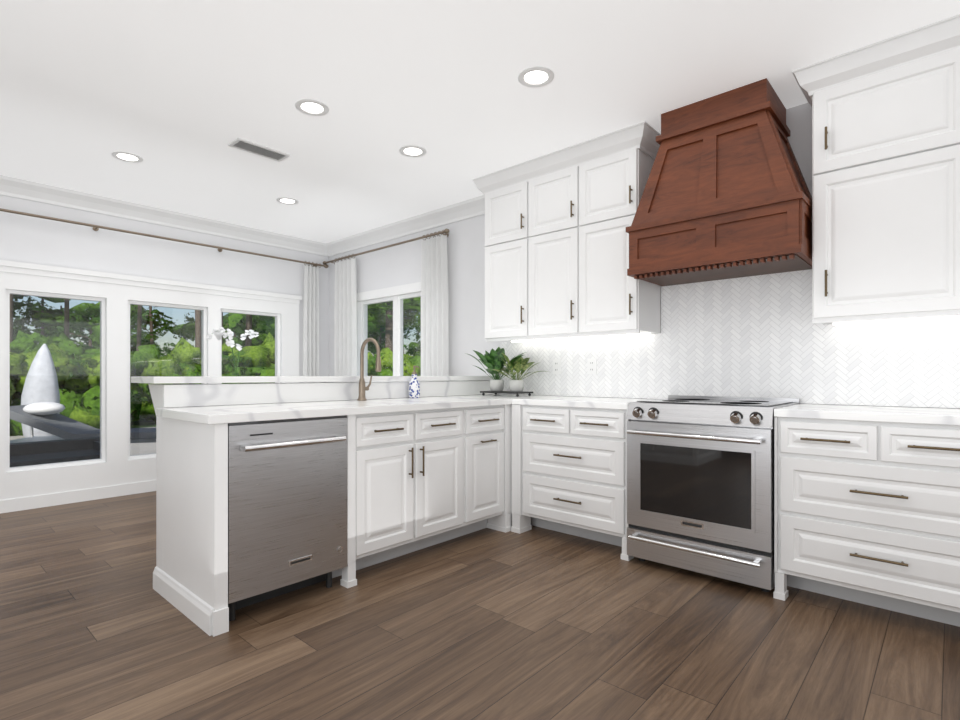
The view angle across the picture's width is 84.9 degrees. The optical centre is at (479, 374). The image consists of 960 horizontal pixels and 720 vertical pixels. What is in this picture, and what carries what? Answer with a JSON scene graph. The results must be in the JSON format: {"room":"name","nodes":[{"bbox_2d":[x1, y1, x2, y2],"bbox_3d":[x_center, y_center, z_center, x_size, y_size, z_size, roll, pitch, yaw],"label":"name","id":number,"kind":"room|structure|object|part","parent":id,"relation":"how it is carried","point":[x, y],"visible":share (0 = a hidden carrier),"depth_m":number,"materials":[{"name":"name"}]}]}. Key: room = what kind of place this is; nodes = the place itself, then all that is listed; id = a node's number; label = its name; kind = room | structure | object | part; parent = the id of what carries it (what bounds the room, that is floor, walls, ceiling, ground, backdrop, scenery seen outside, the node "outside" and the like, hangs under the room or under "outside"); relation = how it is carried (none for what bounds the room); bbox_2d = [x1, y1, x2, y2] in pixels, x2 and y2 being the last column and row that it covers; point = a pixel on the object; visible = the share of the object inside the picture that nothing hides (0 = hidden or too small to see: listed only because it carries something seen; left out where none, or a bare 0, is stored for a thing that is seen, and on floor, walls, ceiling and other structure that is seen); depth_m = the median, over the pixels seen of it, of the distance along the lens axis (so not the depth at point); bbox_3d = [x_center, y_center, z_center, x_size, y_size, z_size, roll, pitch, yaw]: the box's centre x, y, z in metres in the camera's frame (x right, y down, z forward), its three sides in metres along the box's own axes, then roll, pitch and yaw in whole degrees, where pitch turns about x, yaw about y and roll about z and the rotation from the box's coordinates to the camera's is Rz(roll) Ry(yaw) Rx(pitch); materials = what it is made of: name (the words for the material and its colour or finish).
{"room":"kitchen","nodes":[
{"label":"kitchen","id":0,"kind":"room"},
{"bbox_2d":[0,195,328,382],"bbox_3d":[-4.093,-0.232,3.853,0.160,2.620,6.650,0,0,42],"label":"wall","id":1,"kind":"structure","parent":0,"point":[23,238],"depth_m":4.88,"materials":[{"name":"paint"}]},
{"bbox_2d":[0,260,301,513],"bbox_3d":[-3.262,0.092,4.694,0.150,1.972,3.550,0,0,42],"label":"window","id":2,"kind":"structure","parent":1,"relation":"in","point":[116,473],"depth_m":4.63,"materials":[{"name":"white wood"}]},
{"bbox_2d":[0,208,328,382],"bbox_3d":[-3.357,-0.119,4.456,0.123,2.354,4.650,0,0,42],"label":"curtain","id":3,"kind":"object","parent":1,"relation":"attached to","point":[311,273],"visible":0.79,"depth_m":5.97,"materials":[{"name":"white fabric"}]},
{"bbox_2d":[0,175,484,256],"bbox_3d":[-3.000,-1.476,2.869,2.779,0.130,6.649,0,0,42],"label":"crown molding","id":4,"kind":"structure","parent":1,"relation":"attached to","point":[9,186],"depth_m":4.96,"materials":[{"name":"white wood"}]},
{"bbox_2d":[0,491,959,719],"bbox_3d":[-1.015,1.118,1.190,8.300,0.080,6.810,0,0,42],"label":"floor","id":5,"kind":"structure","parent":0,"point":[538,623],"depth_m":2.09,"materials":[{"name":"brown wood"}]},
{"bbox_2d":[228,415,346,620],"bbox_3d":[-1.076,0.641,2.624,0.684,0.874,0.584,0,0,42],"label":"dishwasher","id":6,"kind":"object","parent":5,"relation":"on","point":[287,478],"visible":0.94,"depth_m":2.40,"materials":[{"name":"silver metal"}]},
{"bbox_2d":[148,381,511,636],"bbox_3d":[-0.582,0.563,3.424,0.954,1.030,2.582,0,0,42],"label":"base cabinet","id":7,"kind":"object","parent":5,"relation":"on","point":[417,480],"visible":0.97,"depth_m":2.78,"materials":[{"name":"white wood"}]},
{"bbox_2d":[626,395,799,591],"bbox_3d":[1.309,0.606,2.978,0.750,0.945,0.692,0,0,42],"label":"range","id":8,"kind":"object","parent":5,"relation":"on","point":[700,469],"visible":0.98,"depth_m":2.73,"materials":[{"name":"silver metal"}]},
{"bbox_2d":[511,404,959,626],"bbox_3d":[1.609,0.641,2.758,4.500,0.874,0.640,0,0,42],"label":"base cabinet","id":9,"kind":"object","parent":5,"relation":"on","point":[866,512],"visible":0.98,"depth_m":2.40,"materials":[{"name":"white wood"}]},
{"bbox_2d":[131,376,959,425],"bbox_3d":[0.821,0.105,2.138,4.840,0.194,2.616,0,0,42],"label":"countertop","id":10,"kind":"structure","parent":9,"relation":"on","point":[185,398],"depth_m":2.86,"materials":[{"name":"stone"}]},
{"bbox_2d":[357,338,380,400],"bbox_3d":[-0.682,-0.036,3.309,0.218,0.396,0.095,0,0,42],"label":"faucet","id":11,"kind":"object","parent":10,"relation":"on","point":[362,388],"visible":1,"depth_m":3.33,"materials":[{"name":"brown metal"}]},
{"bbox_2d":[409,366,419,397],"bbox_3d":[-0.464,0.048,3.714,0.080,0.228,0.080,0,0,-3],"label":"soap dispenser","id":12,"kind":"object","parent":10,"relation":"on","point":[414,384],"visible":0.99,"depth_m":3.69,"materials":[{"name":"ceramic"}]},
{"bbox_2d":[480,391,532,396],"bbox_3d":[0.204,0.145,4.082,0.380,0.034,0.190,0,0,42],"label":"tray","id":13,"kind":"object","parent":10,"relation":"on","point":[482,392],"visible":0.89,"depth_m":4.02,"materials":[{"name":"black metal"}]},
{"bbox_2d":[465,347,525,390],"bbox_3d":[0.137,-0.052,4.224,0.505,0.358,0.426,0,0,6],"label":"plant","id":14,"kind":"object","parent":13,"relation":"on","point":[492,360],"visible":0.9,"depth_m":4.10,"materials":[{"name":"green plant"}]},
{"bbox_2d":[491,353,547,391],"bbox_3d":[0.303,-0.021,4.000,0.443,0.296,0.393,0,0,15],"label":"plant","id":15,"kind":"object","parent":13,"relation":"on","point":[522,364],"visible":0.98,"depth_m":3.97,"materials":[{"name":"green plant"}]},
{"bbox_3d":[-2.115,0.688,4.555,0.600,0.780,0.700,0,0,42],"label":"side table","id":16,"kind":"object","parent":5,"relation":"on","visible":0},
{"bbox_2d":[206,327,258,383],"bbox_3d":[-2.117,-0.054,4.553,0.392,0.703,0.379,0,0,-15],"label":"orchid","id":17,"kind":"object","parent":16,"relation":"on","point":[217,333],"visible":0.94,"depth_m":4.51,"materials":[{"name":"plant"}]},
{"bbox_2d":[0,0,959,242],"bbox_3d":[-1.015,-1.582,1.190,8.300,0.080,6.810,0,0,42],"label":"ceiling","id":18,"kind":"structure","parent":0,"point":[170,84],"depth_m":2.79,"materials":[{"name":"paint"}]},
{"bbox_2d":[228,137,289,161],"bbox_3d":[-1.505,-1.536,3.589,0.160,0.011,0.360,0,0,42],"label":"ceiling vent","id":19,"kind":"object","parent":18,"relation":"attached to","point":[239,143],"depth_m":3.58,"materials":[{"name":"white metal"}]},
{"bbox_2d":[329,103,959,408],"bbox_3d":[1.210,-0.232,3.660,8.300,2.620,0.160,0,0,42],"label":"wall","id":20,"kind":"structure","parent":0,"point":[397,265],"depth_m":4.81,"materials":[{"name":"paint"}]},
{"bbox_2d":[323,229,448,381],"bbox_3d":[-1.040,-0.139,5.495,2.100,2.394,0.121,0,0,42],"label":"curtain","id":21,"kind":"object","parent":20,"relation":"attached to","point":[434,267],"visible":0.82,"depth_m":4.99,"materials":[{"name":"white fabric"}]},
{"bbox_2d":[357,282,420,381],"bbox_3d":[-0.912,-0.392,5.511,1.350,1.040,0.170,0,0,42],"label":"window","id":22,"kind":"structure","parent":20,"relation":"in","point":[396,294],"depth_m":5.50,"materials":[{"name":"white wood"}]},
{"bbox_2d":[472,14,959,341],"bbox_3d":[1.717,-0.901,2.815,4.415,1.279,0.411,0,0,42],"label":"upper cabinet","id":23,"kind":"object","parent":20,"relation":"attached to","point":[886,112],"depth_m":2.60,"materials":[{"name":"white wood"}]},
{"bbox_3d":[1.860,-0.275,2.880,4.290,0.010,0.030,0,0,42],"label":"under-cabinet light strips","id":24,"kind":"part","parent":23,"relation":"part of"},
{"bbox_2d":[626,78,811,285],"bbox_3d":[1.389,-1.058,3.035,0.919,0.965,0.521,0,0,42],"label":"hood","id":25,"kind":"object","parent":20,"relation":"attached to","point":[726,194],"visible":0.95,"depth_m":2.85,"materials":[{"name":"brown wood"}]},
{"bbox_2d":[501,269,959,407],"bbox_3d":[1.835,-0.216,2.980,4.460,0.755,0.009,0,0,42],"label":"tile backsplash","id":26,"kind":"structure","parent":20,"relation":"attached to","point":[751,336],"depth_m":3.13,"materials":[{"name":"white tile"}]},
{"bbox_2d":[553,359,560,373],"bbox_3d":[0.600,-0.066,4.080,0.065,0.109,0.008,0,0,42],"label":"outlet plates","id":27,"kind":"object","parent":26,"relation":"attached to","point":[556,362],"depth_m":4.08,"materials":[{"name":"white plastic"}]},
{"bbox_2d":[587,358,595,373],"bbox_3d":[0.825,-0.066,3.877,0.067,0.111,0.008,0,0,42],"label":"outlet plates","id":28,"kind":"object","parent":26,"relation":"attached to","point":[591,365],"depth_m":3.87,"materials":[{"name":"white plastic"}]},
{"label":"outside","id":29,"kind":"structure","parent":0,"visible":0},
{"bbox_2d":[10,419,155,455],"bbox_3d":[-18.579,1.338,16.728,130.000,0.480,160.000,0,0,42],"label":"ground","id":30,"kind":"structure","parent":29,"point":[135,448],"depth_m":8.29,"materials":[{"name":"grey concrete"}]},
{"bbox_2d":[21,344,59,437],"bbox_3d":[-7.329,0.288,8.759,0.492,1.620,0.502,0,0,42],"label":"umbrella","id":31,"kind":"object","parent":30,"relation":"on","point":[41,381],"visible":0.72,"depth_m":8.62,"materials":[{"name":"white fabric"}]},
{"bbox_2d":[10,437,99,466],"bbox_3d":[-4.033,0.868,4.809,0.650,0.460,1.150,0,0,42],"label":"sofa","id":32,"kind":"object","parent":30,"relation":"on","point":[65,450],"visible":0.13,"depth_m":4.89,"materials":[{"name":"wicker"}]},
{"bbox_2d":[10,402,155,442],"bbox_3d":[-4.582,0.708,6.361,1.800,0.781,0.640,0,0,-13],"label":"lounge","id":33,"kind":"object","parent":30,"relation":"on","point":[43,416],"visible":0.43,"depth_m":6.12,"materials":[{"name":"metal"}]},
{"bbox_2d":[10,294,420,435],"bbox_3d":[-19.165,-6.379,55.635,85.622,15.800,92.486,0,0,42],"label":"trees","id":34,"kind":"object","parent":30,"relation":"on","point":[77,367],"visible":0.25,"depth_m":13.40,"materials":[{"name":"green plant"}]}
]}

